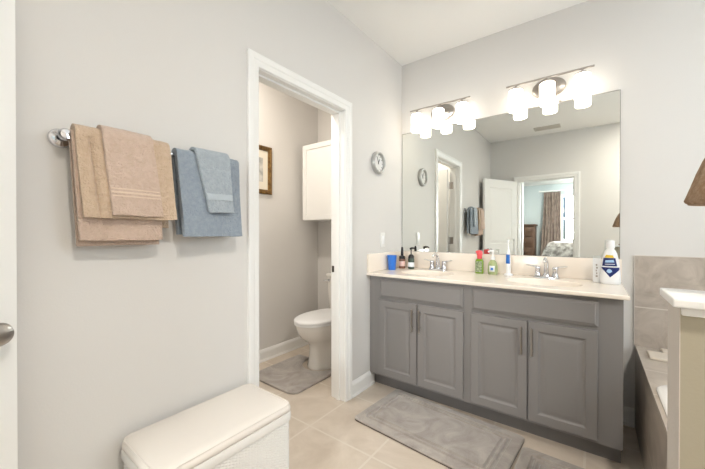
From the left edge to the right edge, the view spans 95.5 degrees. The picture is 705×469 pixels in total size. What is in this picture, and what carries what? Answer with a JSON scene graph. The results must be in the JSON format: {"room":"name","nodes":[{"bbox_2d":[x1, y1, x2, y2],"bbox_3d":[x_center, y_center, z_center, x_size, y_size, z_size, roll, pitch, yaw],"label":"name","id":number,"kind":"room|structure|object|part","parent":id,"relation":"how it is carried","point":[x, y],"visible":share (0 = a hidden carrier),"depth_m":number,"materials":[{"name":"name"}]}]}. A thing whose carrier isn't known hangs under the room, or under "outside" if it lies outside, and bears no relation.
{"room":"bathroom","nodes":[
{"label":"bathroom","id":0,"kind":"room"},
{"bbox_2d":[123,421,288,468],"bbox_3d":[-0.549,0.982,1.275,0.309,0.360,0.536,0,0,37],"label":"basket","id":1,"kind":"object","parent":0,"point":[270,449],"depth_m":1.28,"materials":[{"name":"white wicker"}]},
{"bbox_2d":[15,0,401,468],"bbox_3d":[-0.537,-0.173,1.691,0.115,2.690,3.120,0,0,37],"label":"wall","id":2,"kind":"structure","parent":0,"point":[114,342],"depth_m":1.25,"materials":[{"name":"white paint"}]},
{"bbox_2d":[47,128,174,156],"bbox_3d":[-0.748,-0.312,1.240,0.088,0.062,0.625,0,0,37],"label":"towel bar","id":3,"kind":"object","parent":2,"relation":"attached to","point":[60,138],"visible":0.45,"depth_m":1.02,"materials":[{"name":"silver metal"}]},
{"bbox_3d":[-0.917,-0.311,1.015,0.088,0.062,0.062,0,0,37],"label":"post","id":4,"kind":"part","parent":3,"relation":"part of","materials":[{"name":"silver metal"}]},
{"bbox_2d":[69,130,162,245],"bbox_3d":[-0.804,-0.146,1.107,0.048,0.369,0.263,0,0,37],"label":"towel","id":5,"kind":"object","parent":3,"relation":"hanging from","point":[88,231],"visible":0.32,"depth_m":1.07,"materials":[{"name":"beige fabric"}]},
{"bbox_2d":[70,123,176,227],"bbox_3d":[-0.788,-0.189,1.123,0.097,0.328,0.296,0,0,37],"label":"towel","id":6,"kind":"object","parent":3,"relation":"hanging from","point":[93,183],"visible":0.48,"depth_m":1.03,"materials":[{"name":"beige fabric"}]},
{"bbox_2d":[96,125,163,216],"bbox_3d":[-0.782,-0.214,1.128,0.126,0.303,0.180,0,0,37],"label":"towel","id":7,"kind":"object","parent":6,"relation":"on","point":[130,161],"visible":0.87,"depth_m":1.09,"materials":[{"name":"beige fabric"}]},
{"bbox_2d":[171,148,241,236],"bbox_3d":[-0.607,-0.166,1.363,0.078,0.353,0.285,0,0,37],"label":"towel","id":8,"kind":"object","parent":3,"relation":"hanging from","point":[194,219],"visible":0.64,"depth_m":1.29,"materials":[{"name":"blue fabric"}]},
{"bbox_2d":[189,147,233,212],"bbox_3d":[-0.606,-0.226,1.369,0.106,0.270,0.157,0,0,37],"label":"towel","id":9,"kind":"object","parent":8,"relation":"on","point":[214,167],"visible":0.85,"depth_m":1.34,"materials":[{"name":"blue fabric"}]},
{"bbox_2d":[260,82,331,395],"bbox_3d":[-0.371,0.121,2.023,0.019,2.100,0.856,0,0,37],"label":"trim","id":10,"kind":"structure","parent":2,"relation":"attached to","point":[260,82],"depth_m":2.31,"materials":[{"name":"white wood"}]},
{"bbox_2d":[247,48,351,401],"bbox_3d":[-0.264,0.121,1.943,0.019,2.100,0.856,0,0,37],"label":"trim","id":11,"kind":"structure","parent":2,"relation":"attached to","point":[256,61],"depth_m":1.64,"materials":[{"name":"white wood"}]},
{"bbox_2d":[259,69,344,401],"bbox_3d":[-0.319,0.146,1.982,0.115,2.050,0.758,0,0,37],"label":"trim","id":12,"kind":"structure","parent":2,"relation":"attached to","point":[338,114],"depth_m":2.25,"materials":[{"name":"white wood"}]},
{"bbox_2d":[352,371,374,397],"bbox_3d":[-0.627,1.118,1.466,0.020,0.111,2.642,0,0,37],"label":"baseboard","id":13,"kind":"structure","parent":2,"relation":"attached to","point":[366,380],"depth_m":2.39,"materials":[{"name":"white wood"}]},
{"bbox_2d":[371,152,385,173],"bbox_3d":[0.208,-0.570,2.553,0.033,0.178,0.178,0,0,37],"label":"wall clock","id":14,"kind":"object","parent":2,"relation":"attached to","point":[378,163],"visible":1,"depth_m":2.55,"materials":[{"name":"silver metal"}]},
{"bbox_2d":[380,233,384,246],"bbox_3d":[0.249,0.044,2.631,0.008,0.120,0.072,0,0,37],"label":"light switch","id":15,"kind":"object","parent":2,"relation":"attached to","point":[382,235],"visible":1,"depth_m":2.62,"materials":[{"name":"white plastic"}]},
{"bbox_2d":[259,82,317,349],"bbox_3d":[-1.362,-0.176,2.312,0.100,2.690,3.120,0,0,37],"label":"wall","id":16,"kind":"structure","parent":0,"point":[288,244],"depth_m":3.16,"materials":[{"name":"white paint"}]},
{"bbox_2d":[259,145,271,194],"bbox_3d":[-0.856,-0.591,2.877,0.023,0.439,0.325,0,0,37],"label":"picture frame","id":17,"kind":"object","parent":16,"relation":"attached to","point":[265,153],"visible":0.37,"depth_m":2.96,"materials":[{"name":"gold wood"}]},
{"bbox_2d":[259,157,262,181],"bbox_3d":[-0.861,-0.591,2.882,0.001,0.219,0.135,0,0,37],"label":"print","id":18,"kind":"object","parent":17,"relation":"attached to","point":[260,158],"depth_m":2.92},
{"bbox_2d":[259,336,308,363],"bbox_3d":[-0.600,1.113,2.478,0.925,0.111,1.950,0,0,37],"label":"baseboard","id":19,"kind":"structure","parent":16,"relation":"attached to","point":[268,353],"depth_m":3.10,"materials":[{"name":"white wood"}]},
{"bbox_2d":[259,344,643,468],"bbox_3d":[0.346,1.206,1.020,4.390,0.060,3.340,0,0,37],"label":"floor","id":20,"kind":"structure","parent":0,"point":[324,431],"depth_m":1.80,"materials":[{"name":"tile"}]},
{"bbox_2d":[121,384,290,468],"bbox_3d":[-0.549,0.950,1.275,0.319,0.450,0.546,0,0,37],"label":"laundry hamper","id":21,"kind":"object","parent":20,"relation":"on","point":[246,426],"visible":1,"depth_m":1.22,"materials":[{"name":"white wicker"}]},
{"bbox_3d":[-0.549,0.786,1.274,0.317,0.040,0.544,0,0,37],"label":"rail","id":22,"kind":"part","parent":21,"relation":"part of","materials":[{"name":"white wicker"}]},
{"bbox_2d":[259,355,330,393],"bbox_3d":[-0.468,1.158,2.695,0.535,0.016,0.565,0,0,37],"label":"rug","id":23,"kind":"object","parent":20,"relation":"on","point":[289,376],"visible":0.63,"depth_m":2.61,"materials":[{"name":"grey fabric"}]},
{"bbox_2d":[294,272,330,369],"bbox_3d":[-0.228,0.774,2.945,0.379,0.783,0.737,0,0,37],"label":"toilet","id":24,"kind":"object","parent":20,"relation":"on","point":[314,327],"visible":0.56,"depth_m":2.76,"materials":[{"name":"white ceramic"}]},
{"bbox_3d":[-0.293,0.758,2.854,0.372,0.019,0.507,0,0,37],"label":"seat","id":25,"kind":"part","parent":24,"relation":"part of","materials":[{"name":"white plastic"}]},
{"bbox_3d":[-0.291,0.730,2.856,0.374,0.034,0.520,0,0,37],"label":"lid","id":26,"kind":"part","parent":24,"relation":"part of","materials":[{"name":"white plastic"}]},
{"bbox_3d":[-0.251,0.967,2.912,0.368,0.398,0.635,0,0,37],"label":"bowl","id":27,"kind":"part","parent":24,"relation":"part of","materials":[{"name":"white ceramic"}]},
{"bbox_3d":[-0.065,0.596,3.156,0.356,0.353,0.193,0,0,37],"label":"tank","id":28,"kind":"part","parent":24,"relation":"part of","materials":[{"name":"white ceramic"}]},
{"bbox_2d":[370,276,470,412],"bbox_3d":[0.577,0.740,2.451,0.749,0.856,0.571,0,0,37],"label":"vanity cabinet","id":29,"kind":"object","parent":20,"relation":"on","point":[419,329],"visible":0.9,"depth_m":2.21,"materials":[{"name":"grey paint"}]},
{"bbox_3d":[0.327,0.770,2.333,0.310,0.562,0.019,0,0,37],"label":"door","id":30,"kind":"part","parent":29,"relation":"part of","materials":[{"name":"grey paint"}]},
{"bbox_3d":[0.458,0.404,2.232,0.627,0.132,0.019,0,0,37],"label":"drawer","id":31,"kind":"part","parent":29,"relation":"part of","materials":[{"name":"grey paint"}]},
{"bbox_3d":[0.582,0.771,2.140,0.317,0.562,0.019,0,0,37],"label":"door","id":32,"kind":"part","parent":29,"relation":"part of","materials":[{"name":"grey paint"}]},
{"bbox_2d":[355,389,524,468],"bbox_3d":[0.495,1.159,1.925,0.870,0.023,0.500,0,0,41],"label":"bath rug","id":33,"kind":"object","parent":20,"relation":"on","point":[451,438],"visible":1,"depth_m":1.86,"materials":[{"name":"grey fabric"}]},
{"bbox_2d":[468,285,623,462],"bbox_3d":[1.178,0.743,1.998,0.756,0.856,0.571,0,0,37],"label":"vanity cabinet","id":34,"kind":"object","parent":20,"relation":"on","point":[549,366],"visible":0.98,"depth_m":1.76,"materials":[{"name":"grey paint"}]},
{"bbox_2d":[367,251,629,300],"bbox_3d":[0.888,0.278,2.217,1.529,0.253,0.565,0,0,37],"label":"countertop","id":35,"kind":"structure","parent":34,"relation":"on","point":[577,278],"depth_m":2.18,"materials":[{"name":"stone"}]},
{"bbox_2d":[387,255,396,269],"bbox_3d":[0.326,0.230,2.639,0.080,0.118,0.080,0,0,37],"label":"cup","id":36,"kind":"object","parent":35,"relation":"on","point":[392,259],"visible":0.99,"depth_m":2.61,"materials":[{"name":"blue plastic"}]},
{"bbox_2d":[399,247,404,267],"bbox_3d":[0.426,0.197,2.751,0.056,0.183,0.056,0,0,37],"label":"lotion bottle","id":37,"kind":"object","parent":35,"relation":"on","point":[402,257],"visible":0.96,"depth_m":2.73,"materials":[{"name":"brown"}]},
{"bbox_2d":[408,247,414,268],"bbox_3d":[0.502,0.197,2.694,0.072,0.184,0.053,0,0,37],"label":"pump bottle","id":38,"kind":"object","parent":35,"relation":"on","point":[410,256],"visible":0.98,"depth_m":2.68,"materials":[{"name":"grey plastic"}]},
{"bbox_2d":[401,270,453,275],"bbox_3d":[0.564,0.347,2.436,0.410,0.113,0.300,0,0,37],"label":"sink basin","id":39,"kind":"object","parent":35,"relation":"in","point":[412,272],"depth_m":2.55,"materials":[{"name":"white ceramic"}]},
{"bbox_2d":[424,253,451,270],"bbox_3d":[0.694,0.219,2.607,0.166,0.142,0.181,0,0,-11],"label":"faucet","id":40,"kind":"object","parent":35,"relation":"on","point":[431,267],"visible":1,"depth_m":2.59,"materials":[{"name":"silver metal"}]},
{"bbox_3d":[0.655,0.244,2.641,0.041,0.066,0.041,0,0,37],"label":"handle","id":41,"kind":"part","parent":40,"relation":"part of","materials":[{"name":"silver metal"}]},
{"bbox_3d":[0.669,0.213,2.575,0.044,0.131,0.134,0,0,37],"label":"spout","id":42,"kind":"part","parent":40,"relation":"part of","materials":[{"name":"silver metal"}]},
{"bbox_3d":[0.696,0.283,2.611,0.156,0.014,0.052,0,0,37],"label":"plate","id":43,"kind":"part","parent":40,"relation":"part of","materials":[{"name":"silver metal"}]},
{"bbox_3d":[0.737,0.245,2.580,0.041,0.066,0.041,0,0,37],"label":"handle","id":44,"kind":"part","parent":40,"relation":"part of","materials":[{"name":"silver metal"}]},
{"bbox_2d":[475,250,483,273],"bbox_3d":[0.950,0.204,2.394,0.056,0.173,0.045,0,0,37],"label":"soap bottle","id":45,"kind":"object","parent":35,"relation":"on","point":[479,263],"visible":0.99,"depth_m":2.38,"materials":[{"name":"green plastic"}]},
{"bbox_2d":[488,250,497,274],"bbox_3d":[1.025,0.201,2.341,0.070,0.180,0.052,0,0,37],"label":"soap bottle","id":46,"kind":"object","parent":35,"relation":"on","point":[492,266],"visible":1,"depth_m":2.33,"materials":[{"name":"green plastic"}]},
{"bbox_2d":[504,239,512,275],"bbox_3d":[1.107,0.163,2.275,0.056,0.256,0.056,0,0,37],"label":"electric toothbrush","id":47,"kind":"object","parent":35,"relation":"on","point":[508,256],"visible":1,"depth_m":2.26,"materials":[{"name":"white plastic"}]},
{"bbox_3d":[1.107,0.192,2.276,0.031,0.167,0.031,0,0,37],"label":"handle","id":48,"kind":"part","parent":47,"relation":"part of","materials":[{"name":"white plastic"}]},
{"bbox_2d":[506,278,582,286],"bbox_3d":[1.171,0.349,1.978,0.410,0.113,0.300,0,0,37],"label":"sink basin","id":49,"kind":"object","parent":35,"relation":"in","point":[528,281],"depth_m":2.07,"materials":[{"name":"white ceramic"}]},
{"bbox_2d":[526,257,567,278],"bbox_3d":[1.301,0.221,2.150,0.166,0.142,0.181,0,0,-11],"label":"faucet","id":50,"kind":"object","parent":35,"relation":"on","point":[537,274],"visible":1,"depth_m":2.14,"materials":[{"name":"silver metal"}]},
{"bbox_3d":[1.262,0.247,2.184,0.041,0.066,0.041,0,0,37],"label":"handle","id":51,"kind":"part","parent":50,"relation":"part of","materials":[{"name":"silver metal"}]},
{"bbox_3d":[1.276,0.216,2.117,0.044,0.131,0.134,0,0,37],"label":"spout","id":52,"kind":"part","parent":50,"relation":"part of","materials":[{"name":"silver metal"}]},
{"bbox_3d":[1.303,0.285,2.154,0.156,0.014,0.052,0,0,37],"label":"plate","id":53,"kind":"part","parent":50,"relation":"part of","materials":[{"name":"silver metal"}]},
{"bbox_3d":[1.344,0.247,2.123,0.041,0.066,0.041,0,0,37],"label":"handle","id":54,"kind":"part","parent":50,"relation":"part of","materials":[{"name":"silver metal"}]},
{"bbox_2d":[593,258,600,282],"bbox_3d":[1.494,0.218,1.959,0.040,0.150,0.031,0,0,37],"label":"toothpaste tube","id":55,"kind":"object","parent":35,"relation":"on","point":[596,261],"visible":0.88,"depth_m":1.95,"materials":[{"name":"white plastic"}]},
{"bbox_2d":[600,240,620,284],"bbox_3d":[1.530,0.164,1.900,0.100,0.259,0.057,0,0,30],"label":"mouthwash bottle","id":56,"kind":"object","parent":35,"relation":"on","point":[610,273],"visible":1,"depth_m":1.88,"materials":[{"name":"white plastic"}]},
{"bbox_3d":[0.872,0.772,1.922,0.314,0.562,0.019,0,0,37],"label":"door","id":57,"kind":"part","parent":34,"relation":"part of","materials":[{"name":"grey paint"}]},
{"bbox_3d":[0.960,0.602,1.823,0.010,0.156,0.031,0,0,37],"label":"handle","id":58,"kind":"part","parent":34,"relation":"part of","materials":[{"name":"silver metal"}]},
{"bbox_3d":[1.002,0.602,1.791,0.010,0.156,0.031,0,0,37],"label":"handle","id":59,"kind":"part","parent":34,"relation":"part of","materials":[{"name":"silver metal"}]},
{"bbox_3d":[1.002,0.406,1.822,0.632,0.132,0.019,0,0,37],"label":"drawer","id":60,"kind":"part","parent":34,"relation":"part of","materials":[{"name":"grey paint"}]},
{"bbox_3d":[1.127,0.773,1.730,0.314,0.562,0.019,0,0,37],"label":"door","id":61,"kind":"part","parent":34,"relation":"part of","materials":[{"name":"grey paint"}]},
{"bbox_2d":[514,447,583,468],"bbox_3d":[0.897,1.162,1.308,0.500,0.023,0.740,0,0,39],"label":"bath rug","id":62,"kind":"object","parent":20,"relation":"on","point":[528,458],"visible":1,"depth_m":1.62,"materials":[{"name":"grey fabric"}]},
{"bbox_2d":[635,345,667,468],"bbox_3d":[1.856,0.927,0.838,1.557,0.499,1.589,0,0,37],"label":"tub deck","id":63,"kind":"object","parent":20,"relation":"on","point":[650,416],"visible":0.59,"depth_m":1.52,"materials":[{"name":"tile"}]},
{"bbox_2d":[647,350,667,361],"bbox_3d":[1.703,0.666,1.729,0.158,0.014,0.130,0,0,37],"label":"soap dish","id":64,"kind":"object","parent":63,"relation":"on","point":[653,355],"visible":0.48,"depth_m":1.74,"materials":[{"name":"beige ceramic"}]},
{"bbox_2d":[656,385,667,415],"bbox_3d":[1.646,0.877,0.653,1.413,0.421,0.960,0,0,37],"label":"bathtub","id":65,"kind":"object","parent":63,"relation":"in","point":[662,390],"visible":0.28,"depth_m":1.33,"materials":[{"name":"white ceramic"}]},
{"bbox_2d":[660,348,667,352],"bbox_3d":[1.837,0.666,1.775,0.180,0.014,0.075,0,0,37],"label":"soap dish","id":66,"kind":"object","parent":63,"relation":"on","point":[661,349],"visible":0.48,"depth_m":1.82,"materials":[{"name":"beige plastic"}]},
{"bbox_2d":[327,0,587,65],"bbox_3d":[0.346,-1.544,1.006,4.390,0.060,3.340,0,0,37],"label":"ceiling","id":67,"kind":"structure","parent":0,"point":[409,31],"depth_m":2.25,"materials":[{"name":"white paint"}]},
{"bbox_2d":[318,0,704,410],"bbox_3d":[1.320,-0.176,2.307,4.390,2.690,0.100,0,0,37],"label":"wall","id":68,"kind":"structure","parent":0,"point":[653,51],"depth_m":1.97,"materials":[{"name":"white paint"}]},
{"bbox_2d":[303,140,330,220],"bbox_3d":[-0.176,-0.518,3.161,0.620,0.755,0.332,0,0,37],"label":"upper cabinet","id":69,"kind":"object","parent":68,"relation":"attached to","point":[316,156],"visible":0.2,"depth_m":3.12,"materials":[{"name":"white wood"}]},
{"bbox_2d":[410,96,469,132],"bbox_3d":[0.710,-0.974,2.612,0.504,0.212,0.140,0,0,37],"label":"vanity light","id":70,"kind":"object","parent":68,"relation":"attached to","point":[442,112],"visible":1,"depth_m":2.57,"materials":[{"name":"white glass"}]},
{"bbox_2d":[411,110,422,132],"bbox_3d":[0.544,-0.960,2.708,0.093,0.183,0.093,0,0,37],"label":"shade","id":71,"kind":"object","parent":70,"relation":"attached to","point":[416,118],"depth_m":2.67,"materials":[{"name":"white glass"}]},
{"bbox_2d":[433,105,443,128],"bbox_3d":[0.696,-0.960,2.593,0.093,0.183,0.093,0,0,37],"label":"shade","id":72,"kind":"object","parent":70,"relation":"attached to","point":[438,113],"depth_m":2.56,"materials":[{"name":"white glass"}]},
{"bbox_2d":[456,99,467,123],"bbox_3d":[0.848,-0.959,2.479,0.093,0.183,0.093,0,0,37],"label":"shade","id":73,"kind":"object","parent":70,"relation":"attached to","point":[461,107],"depth_m":2.44,"materials":[{"name":"white glass"}]},
{"bbox_2d":[402,89,620,258],"bbox_3d":[1.053,-0.380,2.439,1.515,1.058,0.010,0,0,37],"label":"mirror","id":74,"kind":"object","parent":68,"relation":"attached to","point":[545,181],"visible":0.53,"depth_m":2.32,"materials":[{"name":"clear glass"}]},
{"bbox_2d":[403,251,621,281],"bbox_3d":[1.060,0.221,2.430,1.507,0.140,0.019,0,0,37],"label":"backsplash","id":75,"kind":"structure","parent":68,"relation":"attached to","point":[578,268],"depth_m":2.32,"materials":[{"name":"stone"}]},
{"bbox_2d":[506,64,594,113],"bbox_3d":[1.314,-0.972,2.157,0.504,0.212,0.140,0,0,37],"label":"vanity light","id":76,"kind":"object","parent":68,"relation":"attached to","point":[546,90],"visible":1,"depth_m":2.12,"materials":[{"name":"white glass"}]},
{"bbox_2d":[508,85,522,113],"bbox_3d":[1.148,-0.958,2.253,0.093,0.183,0.093,0,0,37],"label":"shade","id":77,"kind":"object","parent":76,"relation":"attached to","point":[515,96],"depth_m":2.22,"materials":[{"name":"white glass"}]},
{"bbox_2d":[539,78,554,106],"bbox_3d":[1.300,-0.958,2.138,0.093,0.183,0.093,0,0,37],"label":"shade","id":78,"kind":"object","parent":76,"relation":"attached to","point":[547,87],"depth_m":2.10,"materials":[{"name":"white glass"}]},
{"bbox_2d":[573,68,590,99],"bbox_3d":[1.452,-0.957,2.024,0.093,0.183,0.093,0,0,37],"label":"shade","id":79,"kind":"object","parent":76,"relation":"attached to","point":[582,80],"depth_m":1.99,"materials":[{"name":"white glass"}]},
{"bbox_2d":[623,406,634,427],"bbox_3d":[1.680,1.115,1.968,0.079,0.111,0.020,0,0,37],"label":"baseboard","id":80,"kind":"structure","parent":68,"relation":"attached to","point":[628,412],"depth_m":1.96,"materials":[{"name":"white"}]},
{"bbox_2d":[634,255,704,348],"bbox_3d":[2.336,0.401,1.476,1.565,0.547,0.010,0,0,37],"label":"tiled wall","id":81,"kind":"structure","parent":68,"relation":"attached to","point":[651,273],"depth_m":1.88,"materials":[{"name":"beige tile"}]},
{"bbox_2d":[667,302,680,468],"bbox_3d":[0.664,0.657,0.664,0.002,1.040,0.119,0,0,37],"label":"wall","id":82,"kind":"structure","parent":0,"point":[674,314],"depth_m":0.66,"materials":[{"name":"beige paint"}]},
{"bbox_2d":[680,315,704,468],"bbox_3d":[1.314,0.660,0.174,1.628,1.040,0.119,0,0,37],"label":"wall","id":83,"kind":"structure","parent":0,"point":[692,329],"depth_m":0.60,"materials":[{"name":"beige paint"}]},
{"bbox_2d":[660,288,704,317],"bbox_3d":[1.307,0.140,0.173,1.641,0.033,0.156,0,0,37],"label":"trim","id":84,"kind":"structure","parent":83,"relation":"attached to","point":[691,303],"depth_m":0.60,"materials":[{"name":"white"}]},
{"bbox_2d":[684,158,704,205],"bbox_3d":[0.769,-0.052,0.607,0.197,0.345,0.197,0,0,37],"label":"table lamp","id":85,"kind":"object","parent":84,"relation":"on","point":[695,196],"visible":1,"depth_m":0.64,"materials":[{"name":"brown fabric"}]},
{"bbox_3d":[-0.214,-0.161,-0.581,3.365,2.690,0.120,0,0,37],"label":"wall","id":86,"kind":"structure","parent":0,"visible":0},
{"bbox_2d":[0,0,17,468],"bbox_3d":[-1.065,0.173,0.559,0.173,1.985,0.730,0,0,17],"label":"door","id":87,"kind":"structure","parent":86,"relation":"in","point":[8,250],"depth_m":0.89,"materials":[{"name":"white paint"},{"name":"brushed nickel"}]},
{"bbox_3d":[-0.930,0.260,0.829,0.069,0.066,0.066,0,0,11],"label":"knob","id":88,"kind":"part","parent":87,"relation":"part of","materials":[{"name":"silver metal"}]}
]}

